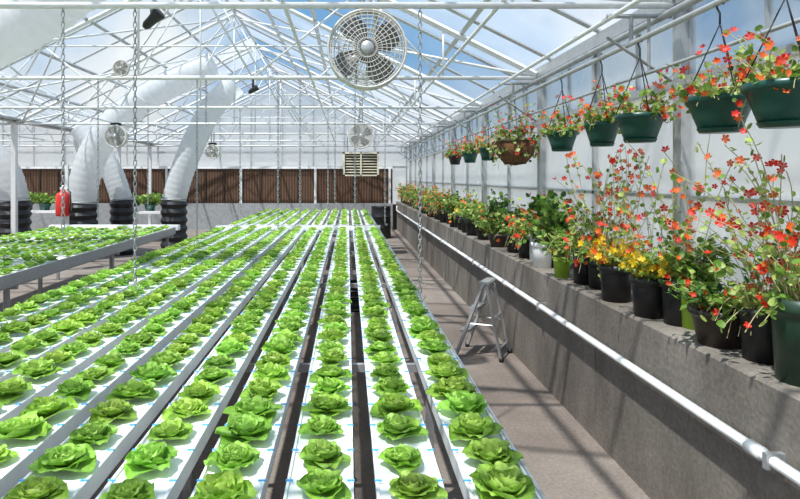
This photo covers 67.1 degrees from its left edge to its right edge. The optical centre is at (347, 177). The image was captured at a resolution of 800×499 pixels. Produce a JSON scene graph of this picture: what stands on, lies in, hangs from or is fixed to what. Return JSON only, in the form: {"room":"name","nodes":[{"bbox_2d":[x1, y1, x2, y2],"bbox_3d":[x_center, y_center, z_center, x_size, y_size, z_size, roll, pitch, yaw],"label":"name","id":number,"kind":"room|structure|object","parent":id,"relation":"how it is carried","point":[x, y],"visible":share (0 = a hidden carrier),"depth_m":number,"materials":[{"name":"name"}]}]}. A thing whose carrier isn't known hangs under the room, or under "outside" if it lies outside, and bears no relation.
{"room":"greenhouse","nodes":[
{"label":"greenhouse","id":0,"kind":"room"},
{"bbox_2d":[0,115,162,144],"bbox_3d":[-6.450,-1.130,9.250,0.280,0.040,22.500,0,0,0],"label":"gutter","id":1,"kind":"object","parent":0,"point":[1,116],"depth_m":12.69,"materials":[{"name":"white metal"}]},
{"bbox_2d":[0,84,407,228],"bbox_3d":[-6.425,-0.735,20.550,17.050,4.970,0.100,0,0,0],"label":"wall","id":2,"kind":"structure","parent":0,"point":[399,174],"depth_m":20.55,"materials":[{"name":"plastic"}]},
{"bbox_2d":[2,84,407,184],"bbox_3d":[-6.450,-1.160,20.474,17.000,4.100,0.049,0,0,0],"label":"wall frame","id":3,"kind":"object","parent":2,"relation":"attached to","point":[33,152],"depth_m":20.45,"materials":[{"name":"white metal"}]},
{"bbox_2d":[0,0,799,291],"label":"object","id":4,"kind":"structure","parent":2,"relation":"in","point":[775,142],"depth_m":5.20,"materials":[{"name":"white"}]},
{"bbox_2d":[0,65,417,163],"bbox_3d":[-6.465,-0.726,16.900,16.902,4.952,0.090,0,0,0],"label":"roof truss","id":5,"kind":"object","parent":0,"point":[271,66],"depth_m":16.88,"materials":[{"name":"white metal"}]},
{"bbox_2d":[0,43,430,159],"bbox_3d":[-6.465,-0.726,14.250,16.902,4.952,0.090,0,0,0],"label":"roof truss","id":6,"kind":"object","parent":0,"point":[76,145],"depth_m":14.24,"materials":[{"name":"white metal"}]},
{"bbox_2d":[0,0,480,108],"bbox_3d":[-6.465,-0.726,8.950,16.902,4.952,0.090,0,0,0],"label":"roof truss","id":7,"kind":"object","parent":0,"point":[108,11],"depth_m":8.94,"materials":[{"name":"white metal"}]},
{"bbox_2d":[0,0,536,79],"bbox_3d":[-6.465,-0.726,6.300,16.902,4.952,0.090,0,0,0],"label":"roof truss","id":8,"kind":"object","parent":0,"point":[445,29],"depth_m":6.28,"materials":[{"name":"white metal"}]},
{"bbox_2d":[0,229,649,498],"bbox_3d":[-6.465,1.825,9.250,17.170,0.150,22.700,0,0,0],"label":"floor","id":9,"kind":"structure","parent":0,"point":[565,461],"depth_m":4.60,"materials":[{"name":"concrete"}]},
{"bbox_2d":[0,143,31,236],"bbox_3d":[-8.315,-0.287,12.617,3.295,4.075,0.726,0,0,0],"label":"air duct","id":10,"kind":"object","parent":9,"relation":"on","point":[24,204],"visible":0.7,"depth_m":12.38,"materials":[{"name":"white"}]},
{"bbox_2d":[31,209,64,220],"bbox_3d":[-8.585,1.330,17.000,1.600,0.840,0.800,0,0,0],"label":"work table","id":11,"kind":"object","parent":9,"relation":"on","point":[32,210],"visible":0.06,"depth_m":16.60,"materials":[{"name":"white plastic"}]},
{"bbox_2d":[28,192,40,209],"bbox_3d":[-9.139,0.632,16.970,0.766,0.554,0.610,0,0,34],"label":"potted herb","id":12,"kind":"object","parent":11,"relation":"on","point":[30,193],"visible":0.16,"depth_m":16.95,"materials":[{"name":"green plant"}]},
{"bbox_2d":[31,191,53,209],"bbox_3d":[-8.607,0.645,16.951,0.637,0.528,0.727,0,0,0],"label":"potted herb","id":13,"kind":"object","parent":11,"relation":"on","point":[46,200],"visible":0.95,"depth_m":16.90,"materials":[{"name":"green plant"}]},
{"bbox_2d":[55,165,70,269],"bbox_3d":[-5.371,0.750,11.329,0.276,2.000,0.311,0,0,-27],"label":"fire extinguisher","id":14,"kind":"object","parent":9,"relation":"on","point":[58,210],"visible":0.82,"depth_m":11.25,"materials":[{"name":"red metal"}]},
{"bbox_2d":[0,225,179,310],"bbox_3d":[-4.075,1.285,6.775,2.250,0.930,7.550,0,0,0],"label":"bench","id":15,"kind":"object","parent":9,"relation":"on","point":[11,280],"visible":0.37,"depth_m":7.09,"materials":[{"name":"white plastic"}]},
{"bbox_2d":[0,225,169,274],"bbox_3d":[-4.064,0.830,6.682,2.079,0.076,7.394,0,0,0],"label":"crop","id":16,"kind":"object","parent":15,"relation":"on","point":[28,256],"visible":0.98,"depth_m":7.90,"materials":[{"name":"green plant"}]},
{"bbox_2d":[71,121,133,255],"bbox_3d":[-5.615,0.226,13.750,1.419,3.048,0.547,0,0,0],"label":"air duct","id":17,"kind":"object","parent":9,"relation":"on","point":[121,211],"visible":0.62,"depth_m":13.54,"materials":[{"name":"white plastic"}]},
{"bbox_2d":[63,52,219,224],"bbox_3d":[-4.422,-0.472,12.917,3.353,4.445,0.750,0,0,0],"label":"air duct","id":18,"kind":"object","parent":9,"relation":"on","point":[83,181],"visible":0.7,"depth_m":12.63,"materials":[{"name":"white"}]},
{"bbox_2d":[136,210,160,213],"bbox_3d":[-5.478,1.330,16.600,1.600,0.840,0.800,0,0,0],"label":"work table","id":19,"kind":"object","parent":9,"relation":"on","point":[137,211],"visible":0.06,"depth_m":16.20,"materials":[{"name":"white plastic"}]},
{"bbox_2d":[131,193,143,210],"bbox_3d":[-6.009,0.653,16.581,0.723,0.511,0.505,0,0,-39],"label":"potted herb","id":20,"kind":"object","parent":19,"relation":"on","point":[139,201],"visible":0.22,"depth_m":16.58,"materials":[{"name":"green plant"}]},
{"bbox_2d":[137,192,160,210],"bbox_3d":[-5.473,0.648,16.618,0.610,0.523,0.592,0,0,0],"label":"potted herb","id":21,"kind":"object","parent":19,"relation":"on","point":[152,199],"visible":0.91,"depth_m":16.48,"materials":[{"name":"green plant"}]},
{"bbox_2d":[155,193,162,203],"bbox_3d":[-5.014,0.658,16.636,0.688,0.503,0.675,0,0,0],"label":"potted herb","id":22,"kind":"object","parent":19,"relation":"on","point":[157,194],"visible":0.13,"depth_m":16.47,"materials":[{"name":"green plant"}]},
{"bbox_2d":[160,80,242,248],"bbox_3d":[-3.238,-0.258,13.300,1.831,4.016,0.593,0,0,0],"label":"air duct","id":23,"kind":"object","parent":9,"relation":"on","point":[174,203],"visible":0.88,"depth_m":13.08,"materials":[{"name":"white plastic"}]},
{"bbox_2d":[2,80,408,224],"bbox_3d":[-6.465,-0.726,19.550,16.902,4.952,0.090,0,0,0],"label":"roof truss","id":24,"kind":"object","parent":9,"relation":"on","point":[351,116],"depth_m":19.53,"materials":[{"name":"white metal"}]},
{"bbox_2d":[20,166,392,229],"bbox_3d":[-6.675,0.680,20.290,16.350,2.140,0.300,0,0,0],"label":"wall","id":25,"kind":"structure","parent":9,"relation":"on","point":[218,187],"depth_m":20.20,"materials":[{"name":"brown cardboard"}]},
{"bbox_2d":[0,13,450,233],"bbox_3d":[-6.465,-0.726,11.600,16.902,4.952,0.090,0,0,0],"label":"roof truss","id":26,"kind":"object","parent":9,"relation":"on","point":[14,125],"depth_m":11.58,"materials":[{"name":"white metal"}]},
{"bbox_2d":[0,225,546,498],"bbox_3d":[-0.870,1.288,5.630,2.860,0.925,9.860,0,0,0],"label":"channel","id":27,"kind":"object","parent":9,"relation":"on","point":[169,482],"visible":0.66,"depth_m":2.59,"materials":[{"name":"white plastic"}]},
{"bbox_2d":[0,225,535,498],"bbox_3d":[-0.847,0.828,5.497,2.789,0.081,9.556,0,0,0],"label":"crop","id":28,"kind":"object","parent":27,"relation":"on","point":[249,419],"visible":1,"depth_m":2.53,"materials":[{"name":"green plant"}]},
{"bbox_2d":[229,210,376,271],"bbox_3d":[-0.845,1.310,13.650,2.774,0.880,5.100,0,0,0],"label":"bench","id":29,"kind":"object","parent":9,"relation":"on","point":[311,221],"visible":0.27,"depth_m":12.68,"materials":[{"name":"white plastic"}]},
{"bbox_2d":[231,208,375,224],"bbox_3d":[-0.841,0.833,13.617,2.780,0.069,5.082,0,0,0],"label":"crop","id":30,"kind":"object","parent":29,"relation":"on","point":[366,214],"visible":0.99,"depth_m":12.79,"materials":[{"name":"green plant"}]},
{"bbox_2d":[350,280,359,311],"bbox_3d":[0.040,1.585,8.100,0.440,0.330,0.560,0,0,0],"label":"plastic crate","id":31,"kind":"object","parent":9,"relation":"on","point":[354,297],"visible":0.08,"depth_m":7.82,"materials":[{"name":"black plastic"}]},
{"bbox_2d":[371,206,390,238],"bbox_3d":[0.963,1.285,17.500,0.590,0.930,0.584,0,0,0],"label":"barrel","id":32,"kind":"object","parent":9,"relation":"on","point":[377,212],"visible":0.67,"depth_m":17.26,"materials":[{"name":"black plastic"}]},
{"bbox_2d":[455,277,511,362],"bbox_3d":[1.344,1.378,5.958,0.486,0.748,0.422,0,0,28],"label":"step ladder","id":33,"kind":"object","parent":9,"relation":"on","point":[470,326],"visible":0.92,"depth_m":5.88,"materials":[{"name":"metal"}]},
{"bbox_2d":[0,0,661,144],"bbox_3d":[-5.350,-2.072,9.250,14.525,2.026,22.300,0,0,0],"label":"roof","id":34,"kind":"structure","parent":0,"point":[286,11],"depth_m":9.85,"materials":[{"name":"white metal"}]},
{"bbox_2d":[0,0,105,68],"bbox_3d":[-2.931,-1.607,5.500,2.715,1.906,0.520,0,0,0],"label":"air duct","id":35,"kind":"object","parent":34,"relation":"hanging from","point":[22,31],"visible":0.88,"depth_m":5.35,"materials":[{"name":"white plastic"}]},
{"bbox_2d":[61,8,68,236],"bbox_3d":[-1.724,-0.347,3.650,0.047,1.413,0.027,0,0,0],"label":"hanging chain","id":36,"kind":"object","parent":34,"relation":"hanging from","point":[62,59],"visible":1,"depth_m":3.65,"materials":[{"name":"grey metal"}]},
{"bbox_2d":[97,79,100,220],"bbox_3d":[-2.615,-0.298,6.300,0.047,1.510,0.027,0,0,0],"label":"hanging chain","id":37,"kind":"object","parent":34,"relation":"hanging from","point":[97,79],"visible":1,"depth_m":6.30,"materials":[{"name":"silver metal"}]},
{"bbox_2d":[104,122,127,147],"bbox_3d":[-4.446,-0.823,11.498,0.442,0.495,0.151,0,0,0],"label":"fan","id":38,"kind":"object","parent":34,"relation":"hanging from","point":[115,137],"visible":1,"depth_m":11.45,"materials":[{"name":"white metal"}]},
{"bbox_2d":[113,60,129,76],"bbox_3d":[-2.341,-1.134,6.197,0.169,0.169,0.062,0,0,0],"label":"fan","id":39,"kind":"object","parent":34,"relation":"hanging from","point":[120,69],"visible":1,"depth_m":6.18,"materials":[{"name":"white metal"}]},
{"bbox_2d":[133,8,140,289],"bbox_3d":[-1.286,-0.185,3.650,0.047,1.736,0.027,0,0,0],"label":"hanging chain","id":40,"kind":"object","parent":34,"relation":"hanging from","point":[134,59],"visible":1,"depth_m":3.65,"materials":[{"name":"silver metal"}]},
{"bbox_2d":[147,110,148,207],"bbox_3d":[-2.974,-0.298,8.950,0.047,1.510,0.027,0,0,0],"label":"hanging chain","id":41,"kind":"object","parent":34,"relation":"hanging from","point":[147,110],"visible":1,"depth_m":8.95,"materials":[{"name":"silver metal"}]},
{"bbox_2d":[142,9,164,28],"bbox_3d":[-1.208,-0.990,3.718,0.147,0.131,0.082,0,0,18],"label":"spotlight","id":42,"kind":"object","parent":34,"relation":"hanging from","point":[155,15],"visible":0.93,"depth_m":3.70,"materials":[{"name":"black plastic"}]},
{"bbox_2d":[196,79,199,245],"bbox_3d":[-1.576,-0.169,6.300,0.047,1.769,0.027,0,0,0],"label":"hanging chain","id":43,"kind":"object","parent":34,"relation":"hanging from","point":[196,79],"visible":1,"depth_m":6.30,"materials":[{"name":"silver metal"}]},
{"bbox_2d":[205,79,208,125],"bbox_3d":[-1.482,-0.799,6.303,0.045,0.509,0.026,0,0,-19],"label":"hanging chain","id":44,"kind":"object","parent":34,"relation":"hanging from","point":[205,79],"visible":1,"depth_m":6.30,"materials":[{"name":"grey metal"}]},
{"bbox_2d":[205,132,219,158],"bbox_3d":[-3.183,-0.758,14.098,0.343,0.624,0.118,0,0,0],"label":"fan","id":45,"kind":"object","parent":34,"relation":"hanging from","point":[215,148],"visible":0.99,"depth_m":14.06,"materials":[{"name":"white metal"}]},
{"bbox_2d":[239,110,241,218],"bbox_3d":[-1.601,-0.218,8.950,0.047,1.672,0.027,0,0,0],"label":"hanging chain","id":46,"kind":"object","parent":34,"relation":"hanging from","point":[239,110],"visible":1,"depth_m":8.95,"materials":[{"name":"grey metal"}]},
{"bbox_2d":[248,79,258,93],"bbox_3d":[-0.993,-0.968,6.299,0.119,0.164,0.064,0,0,16],"label":"spotlight","id":47,"kind":"object","parent":34,"relation":"hanging from","point":[254,88],"visible":1,"depth_m":6.29,"materials":[{"name":"black plastic"}]},
{"bbox_2d":[277,81,280,230],"bbox_3d":[-0.725,-0.250,6.300,0.047,1.607,0.027,0,0,0],"label":"hanging chain","id":48,"kind":"object","parent":34,"relation":"hanging from","point":[277,81],"visible":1,"depth_m":6.30,"materials":[{"name":"silver metal"}]},
{"bbox_2d":[299,81,302,219],"bbox_3d":[-0.494,-0.298,6.300,0.047,1.510,0.027,0,0,0],"label":"hanging chain","id":49,"kind":"object","parent":34,"relation":"hanging from","point":[299,81],"visible":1,"depth_m":6.30,"materials":[{"name":"silver metal"}]},
{"bbox_2d":[327,110,329,229],"bbox_3d":[-0.289,-0.137,8.950,0.047,1.833,0.027,0,0,0],"label":"hanging chain","id":50,"kind":"object","parent":34,"relation":"hanging from","point":[327,110],"visible":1,"depth_m":8.95,"materials":[{"name":"grey metal"}]},
{"bbox_2d":[334,110,336,203],"bbox_3d":[-0.184,-0.331,8.950,0.047,1.446,0.027,0,0,0],"label":"hanging chain","id":51,"kind":"object","parent":34,"relation":"hanging from","point":[334,110],"visible":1,"depth_m":8.95,"materials":[{"name":"silver metal"}]},
{"bbox_2d":[354,81,357,245],"bbox_3d":[0.083,-0.169,6.300,0.047,1.769,0.027,0,0,0],"label":"hanging chain","id":52,"kind":"object","parent":34,"relation":"hanging from","point":[354,81],"visible":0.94,"depth_m":6.30,"materials":[{"name":"grey metal"}]},
{"bbox_2d":[348,99,372,148],"bbox_3d":[0.303,-1.268,13.998,0.587,1.163,0.199,0,0,0],"label":"fan","id":53,"kind":"object","parent":34,"relation":"hanging from","point":[365,142],"visible":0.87,"depth_m":13.94,"materials":[{"name":"white metal"}]},
{"bbox_2d":[343,130,378,175],"bbox_3d":[0.286,-0.562,13.450,0.792,1.036,0.500,0,0,0],"label":"heater","id":54,"kind":"object","parent":34,"relation":"hanging from","point":[367,163],"visible":1,"depth_m":13.35,"materials":[{"name":"beige metal"}]},
{"bbox_2d":[327,0,406,90],"bbox_3d":[0.152,-1.328,4.798,0.633,1.240,0.217,0,0,0],"label":"fan","id":55,"kind":"object","parent":34,"relation":"hanging from","point":[367,50],"visible":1,"depth_m":4.76,"materials":[{"name":"white metal"}]},
{"bbox_2d":[384,110,385,220],"bbox_3d":[0.562,-0.169,8.950,0.047,1.769,0.027,0,0,0],"label":"hanging chain","id":56,"kind":"object","parent":34,"relation":"hanging from","point":[384,110],"visible":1,"depth_m":8.95,"materials":[{"name":"grey metal"}]},
{"bbox_2d":[418,8,425,300],"bbox_3d":[0.448,-0.153,3.650,0.047,1.801,0.027,0,0,0],"label":"hanging chain","id":57,"kind":"object","parent":34,"relation":"hanging from","point":[419,59],"visible":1,"depth_m":3.65,"materials":[{"name":"silver metal"}]},
{"bbox_2d":[395,0,799,159],"bbox_3d":[1.800,-0.803,9.250,0.412,0.423,22.500,0,0,0],"label":"hanging rail","id":58,"kind":"object","parent":34,"relation":"hanging from","point":[652,19],"visible":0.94,"depth_m":4.10,"materials":[{"name":"white metal"}]},
{"bbox_2d":[442,128,467,164],"bbox_3d":[1.764,-0.539,9.803,0.421,0.642,0.489,0,0,0],"label":"hanging basket","id":59,"kind":"object","parent":58,"relation":"hanging from","point":[454,158],"depth_m":9.74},
{"bbox_2d":[455,121,486,162],"bbox_3d":[1.748,-0.539,8.607,0.469,0.642,0.449,0,0,0],"label":"hanging basket","id":60,"kind":"object","parent":58,"relation":"hanging from","point":[469,154],"depth_m":8.54,"materials":[{"name":"green plastic"}]},
{"bbox_2d":[474,113,498,167],"bbox_3d":[1.774,-0.466,7.466,0.404,0.787,0.392,0,0,0],"label":"hanging basket","id":61,"kind":"object","parent":58,"relation":"hanging from","point":[482,147],"depth_m":7.44,"materials":[{"name":"green plastic"}]},
{"bbox_2d":[484,96,540,165],"bbox_3d":[1.719,-0.493,6.314,0.569,0.733,0.699,0,0,0],"label":"hanging basket","id":62,"kind":"object","parent":58,"relation":"hanging from","point":[512,150],"depth_m":6.17,"materials":[{"name":"brown wicker"}]},
{"bbox_2d":[536,73,585,151],"bbox_3d":[1.750,-0.539,4.911,0.442,0.642,0.488,0,0,0],"label":"hanging basket","id":63,"kind":"object","parent":58,"relation":"hanging from","point":[561,137],"depth_m":4.84,"materials":[{"name":"green plastic"}]},
{"bbox_2d":[565,53,625,146],"bbox_3d":[1.744,-0.539,4.127,0.460,0.642,0.445,0,0,0],"label":"hanging basket","id":64,"kind":"object","parent":58,"relation":"hanging from","point":[601,131],"depth_m":4.07,"materials":[{"name":"green plastic"}]},
{"bbox_2d":[599,35,680,142],"bbox_3d":[1.758,-0.536,3.591,0.451,0.647,0.554,0,0,0],"label":"hanging basket","id":65,"kind":"object","parent":58,"relation":"hanging from","point":[635,125],"depth_m":3.51,"materials":[{"name":"green plastic"}]},
{"bbox_2d":[666,3,755,133],"bbox_3d":[1.745,-0.536,2.809,0.475,0.647,0.467,0,0,0],"label":"hanging basket","id":66,"kind":"object","parent":58,"relation":"hanging from","point":[710,111],"depth_m":2.76,"materials":[{"name":"green plastic"}]},
{"bbox_2d":[710,0,799,128],"bbox_3d":[1.753,-0.471,2.385,0.438,0.778,0.517,0,0,0],"label":"hanging basket","id":67,"kind":"object","parent":58,"relation":"hanging from","point":[772,94],"depth_m":2.37,"materials":[{"name":"green plastic"}]},
{"bbox_2d":[0,0,673,8],"bbox_3d":[-6.465,-2.115,3.650,16.902,2.173,0.071,0,0,0],"label":"roof beam","id":68,"kind":"structure","parent":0,"point":[667,4],"depth_m":3.63,"materials":[{"name":"white metal"}]},
{"bbox_2d":[396,201,799,498],"bbox_3d":[1.885,1.275,9.256,0.470,0.950,22.500,0,0,0],"label":"wall","id":69,"kind":"structure","parent":0,"point":[667,450],"depth_m":3.43,"materials":[{"name":"concrete"}]},
{"bbox_2d":[400,182,413,204],"bbox_3d":[1.756,0.465,17.972,0.509,0.668,0.635,0,0,0],"label":"potted nasturtium","id":70,"kind":"object","parent":69,"relation":"on","point":[409,182],"visible":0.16,"depth_m":17.95,"materials":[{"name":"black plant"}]},
{"bbox_2d":[402,183,417,205],"bbox_3d":[1.754,0.475,16.965,0.482,0.648,0.648,0,0,0],"label":"potted nasturtium","id":71,"kind":"object","parent":69,"relation":"on","point":[409,202],"visible":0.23,"depth_m":16.94,"materials":[{"name":"green plant"}]},
{"bbox_2d":[405,183,419,206],"bbox_3d":[1.790,0.471,16.651,0.424,0.656,0.577,0,0,0],"label":"potted nasturtium","id":72,"kind":"object","parent":69,"relation":"on","point":[419,183],"visible":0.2,"depth_m":16.63,"materials":[{"name":"green plant"}]},
{"bbox_2d":[407,188,422,208],"bbox_3d":[1.763,0.522,15.736,0.483,0.555,0.586,0,0,0],"label":"potted shrub","id":73,"kind":"object","parent":69,"relation":"on","point":[409,190],"visible":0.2,"depth_m":15.69,"materials":[{"name":"green plant"}]},
{"bbox_2d":[409,184,430,210],"bbox_3d":[1.739,0.470,14.557,0.526,0.659,0.623,0,0,0],"label":"potted nasturtium","id":74,"kind":"object","parent":69,"relation":"on","point":[414,184],"visible":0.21,"depth_m":14.52,"materials":[{"name":"green plant"}]},
{"bbox_2d":[412,190,429,212],"bbox_3d":[1.731,0.527,13.827,0.528,0.545,0.428,0,0,13],"label":"potted shrub","id":75,"kind":"object","parent":69,"relation":"on","point":[415,196],"visible":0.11,"depth_m":13.80,"materials":[{"name":"green plant"}]},
{"bbox_2d":[412,185,436,212],"bbox_3d":[1.733,0.477,13.644,0.540,0.644,0.738,0,0,0],"label":"potted nasturtium","id":76,"kind":"object","parent":69,"relation":"on","point":[423,208],"visible":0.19,"depth_m":13.57,"materials":[{"name":"green plant"}]},
{"bbox_2d":[414,188,435,213],"bbox_3d":[1.729,0.511,13.444,0.542,0.575,0.615,0,0,0],"label":"potted nasturtium","id":77,"kind":"object","parent":69,"relation":"on","point":[424,205],"visible":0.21,"depth_m":13.42,"materials":[{"name":"green plant"}]},
{"bbox_2d":[419,190,437,215],"bbox_3d":[1.710,0.527,12.543,0.552,0.543,0.524,0,0,-19],"label":"marigold","id":78,"kind":"object","parent":69,"relation":"on","point":[425,196],"visible":0.24,"depth_m":12.51,"materials":[{"name":"green plant"}]},
{"bbox_2d":[418,185,445,210],"bbox_3d":[1.713,0.464,12.285,0.593,0.669,0.640,0,0,0],"label":"potted nasturtium","id":79,"kind":"object","parent":69,"relation":"on","point":[426,185],"visible":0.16,"depth_m":12.30,"materials":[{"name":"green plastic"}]},
{"bbox_2d":[426,197,438,216],"bbox_3d":[1.760,0.560,12.253,0.405,0.478,0.446,0,0,0],"label":"potted herb","id":80,"kind":"object","parent":69,"relation":"on","point":[432,214],"visible":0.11,"depth_m":12.18,"materials":[{"name":"green plant"}]},
{"bbox_2d":[430,198,439,219],"bbox_3d":[1.764,0.584,11.450,0.395,0.430,0.522,0,0,-26],"label":"potted herb","id":81,"kind":"object","parent":69,"relation":"on","point":[438,218],"visible":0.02,"depth_m":11.40,"materials":[{"name":"black plastic"}]},
{"bbox_2d":[423,186,450,218],"bbox_3d":[1.782,0.475,11.690,0.513,0.649,0.591,0,0,-23],"label":"potted nasturtium","id":82,"kind":"object","parent":69,"relation":"on","point":[430,203],"visible":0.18,"depth_m":11.72,"materials":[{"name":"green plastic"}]},
{"bbox_2d":[428,186,459,222],"bbox_3d":[1.769,0.469,10.816,0.535,0.660,0.616,0,0,-45],"label":"potted nasturtium","id":83,"kind":"object","parent":69,"relation":"on","point":[442,216],"visible":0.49,"depth_m":10.78,"materials":[{"name":"green plant"}]},
{"bbox_2d":[435,191,458,207],"bbox_3d":[1.790,0.514,10.863,0.439,0.570,0.527,0,0,0],"label":"potted shrub","id":84,"kind":"object","parent":69,"relation":"on","point":[457,193],"visible":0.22,"depth_m":10.75,"materials":[{"name":"green plant"}]},
{"bbox_2d":[439,197,455,223],"bbox_3d":[1.800,0.568,10.519,0.390,0.461,0.360,0,0,-22],"label":"potted herb","id":85,"kind":"object","parent":69,"relation":"on","point":[446,211],"visible":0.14,"depth_m":10.48,"materials":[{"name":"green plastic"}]},
{"bbox_2d":[442,194,467,226],"bbox_3d":[1.755,0.528,9.802,0.442,0.541,0.476,0,0,0],"label":"potted shrub","id":86,"kind":"object","parent":69,"relation":"on","point":[449,205],"visible":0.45,"depth_m":9.74,"materials":[{"name":"green plant"}]},
{"bbox_2d":[449,200,467,227],"bbox_3d":[1.779,0.569,9.747,0.400,0.461,0.435,0,0,-36],"label":"potted herb","id":87,"kind":"object","parent":69,"relation":"on","point":[455,220],"visible":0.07,"depth_m":9.67,"materials":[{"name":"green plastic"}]},
{"bbox_2d":[448,188,478,229],"bbox_3d":[1.764,0.479,9.300,0.479,0.640,0.621,0,0,0],"label":"potted nasturtium","id":88,"kind":"object","parent":69,"relation":"on","point":[469,195],"visible":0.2,"depth_m":9.24,"materials":[{"name":"green plant"}]},
{"bbox_2d":[452,198,478,232],"bbox_3d":[1.757,0.545,8.788,0.484,0.508,0.582,0,0,0],"label":"marigold","id":89,"kind":"object","parent":69,"relation":"on","point":[463,225],"visible":0.2,"depth_m":8.77,"materials":[{"name":"green plant"}]},
{"bbox_2d":[459,202,485,235],"bbox_3d":[1.750,0.567,8.376,0.405,0.465,0.430,0,0,0],"label":"potted herb","id":90,"kind":"object","parent":69,"relation":"on","point":[469,225],"visible":0.41,"depth_m":8.32,"materials":[{"name":"green plant"}]},
{"bbox_2d":[463,199,489,239],"bbox_3d":[1.752,0.538,7.833,0.499,0.521,0.465,0,0,0],"label":"marigold","id":91,"kind":"object","parent":69,"relation":"on","point":[480,210],"visible":0.46,"depth_m":7.76,"materials":[{"name":"green plant"}]},
{"bbox_2d":[467,202,488,235],"bbox_3d":[1.819,0.566,8.335,0.401,0.467,0.396,0,0,0],"label":"potted herb","id":92,"kind":"object","parent":69,"relation":"on","point":[475,229],"visible":0.06,"depth_m":8.27,"materials":[{"name":"green plant"}]},
{"bbox_2d":[475,189,513,246],"bbox_3d":[1.754,0.461,7.007,0.544,0.677,0.483,0,0,34],"label":"potted shrub","id":93,"kind":"object","parent":69,"relation":"on","point":[489,223],"visible":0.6,"depth_m":6.94,"materials":[{"name":"green plant"}]},
{"bbox_2d":[490,204,533,252],"bbox_3d":[1.815,0.536,6.485,0.431,0.525,0.486,0,0,42],"label":"potted shrub","id":94,"kind":"object","parent":69,"relation":"on","point":[511,248],"visible":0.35,"depth_m":6.41,"materials":[{"name":"green plant"}]},
{"bbox_2d":[493,193,545,258],"bbox_3d":[1.744,0.472,6.020,0.508,0.653,0.612,0,0,0],"label":"potted nasturtium","id":95,"kind":"object","parent":69,"relation":"on","point":[521,236],"visible":0.71,"depth_m":5.96,"materials":[{"name":"green plant"}]},
{"bbox_2d":[520,207,566,267],"bbox_3d":[1.772,0.526,5.418,0.468,0.546,0.460,0,0,-34],"label":"potted shrub","id":96,"kind":"object","parent":69,"relation":"on","point":[539,260],"visible":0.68,"depth_m":5.33,"materials":[{"name":"green plant"}]},
{"bbox_2d":[526,190,562,259],"bbox_3d":[1.850,0.456,5.729,0.306,0.685,0.368,0,0,0],"label":"potted shrub","id":97,"kind":"object","parent":69,"relation":"on","point":[534,205],"visible":0.27,"depth_m":5.70,"materials":[{"name":"green plant"}]},
{"bbox_2d":[527,191,577,267],"bbox_3d":[1.818,0.459,5.392,0.386,0.680,0.446,0,0,0],"label":"potted shrub","id":98,"kind":"object","parent":69,"relation":"on","point":[550,206],"visible":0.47,"depth_m":5.30,"materials":[{"name":"green plant"}]},
{"bbox_2d":[537,226,586,278],"bbox_3d":[1.734,0.594,4.837,0.420,0.410,0.361,0,0,0],"label":"potted herb","id":99,"kind":"object","parent":69,"relation":"on","point":[561,270],"visible":0.54,"depth_m":4.78,"materials":[{"name":"plant"}]},
{"bbox_2d":[542,198,612,284],"bbox_3d":[1.736,0.470,4.588,0.516,0.658,0.584,0,0,0],"label":"potted nasturtium","id":100,"kind":"object","parent":69,"relation":"on","point":[581,277],"visible":0.6,"depth_m":4.50,"materials":[{"name":"plant"}]},
{"bbox_2d":[554,143,639,289],"bbox_3d":[1.762,0.280,4.411,0.476,1.039,0.701,0,0,0],"label":"potted nasturtium","id":101,"kind":"object","parent":69,"relation":"on","point":[594,276],"visible":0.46,"depth_m":4.32,"materials":[{"name":"green plant"}]},
{"bbox_2d":[396,206,799,485],"bbox_3d":[1.612,1.006,9.010,0.074,0.188,21.620,0,0,0],"label":"pipe","id":102,"kind":"object","parent":69,"relation":"attached to","point":[771,460],"visible":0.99,"depth_m":2.89,"materials":[{"name":"white plastic"}]},
{"bbox_2d":[406,0,799,290],"bbox_3d":[2.050,-0.175,9.250,0.140,1.949,22.500,0,0,0],"label":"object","id":103,"kind":"structure","parent":69,"relation":"in","point":[684,34],"depth_m":4.62,"materials":[{"name":"white metal"}]},
{"bbox_2d":[572,148,655,302],"bbox_3d":[1.750,0.303,3.936,0.480,0.992,0.432,0,0,31],"label":"marigold","id":104,"kind":"object","parent":69,"relation":"on","point":[615,283],"visible":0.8,"depth_m":3.86,"materials":[{"name":"black plastic"}]},
{"bbox_2d":[603,158,692,318],"bbox_3d":[1.744,0.340,3.483,0.465,0.919,0.471,0,0,29],"label":"marigold","id":105,"kind":"object","parent":69,"relation":"on","point":[646,291],"visible":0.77,"depth_m":3.41,"materials":[{"name":"black plastic"}]},
{"bbox_2d":[594,134,736,326],"bbox_3d":[1.719,0.248,3.219,0.551,1.101,0.675,0,0,0],"label":"potted nasturtium","id":106,"kind":"object","parent":69,"relation":"on","point":[672,314],"visible":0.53,"depth_m":3.26,"materials":[{"name":"plant"}]},
{"bbox_2d":[653,232,736,329],"bbox_3d":[1.871,0.538,3.183,0.345,0.523,0.356,0,0,-34],"label":"potted herb","id":107,"kind":"object","parent":69,"relation":"on","point":[687,322],"visible":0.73,"depth_m":3.16,"materials":[{"name":"plant"}]},
{"bbox_2d":[658,275,772,349],"bbox_3d":[1.776,0.632,2.914,0.480,0.334,0.411,0,0,0],"label":"potted herb","id":108,"kind":"object","parent":69,"relation":"on","point":[708,333],"visible":0.52,"depth_m":2.83,"materials":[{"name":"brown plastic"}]},
{"bbox_2d":[668,154,799,364],"bbox_3d":[1.734,0.350,2.612,0.551,0.897,0.688,0,0,-5],"label":"potted nasturtium","id":109,"kind":"object","parent":69,"relation":"on","point":[756,342],"visible":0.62,"depth_m":2.62,"materials":[{"name":"green plant"}]},
{"bbox_2d":[685,110,799,386],"bbox_3d":[1.697,0.270,2.380,0.617,1.059,0.797,0,0,0],"label":"potted nasturtium","id":110,"kind":"object","parent":69,"relation":"on","point":[783,305],"visible":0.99,"depth_m":2.37,"materials":[{"name":"plant"}]}
]}

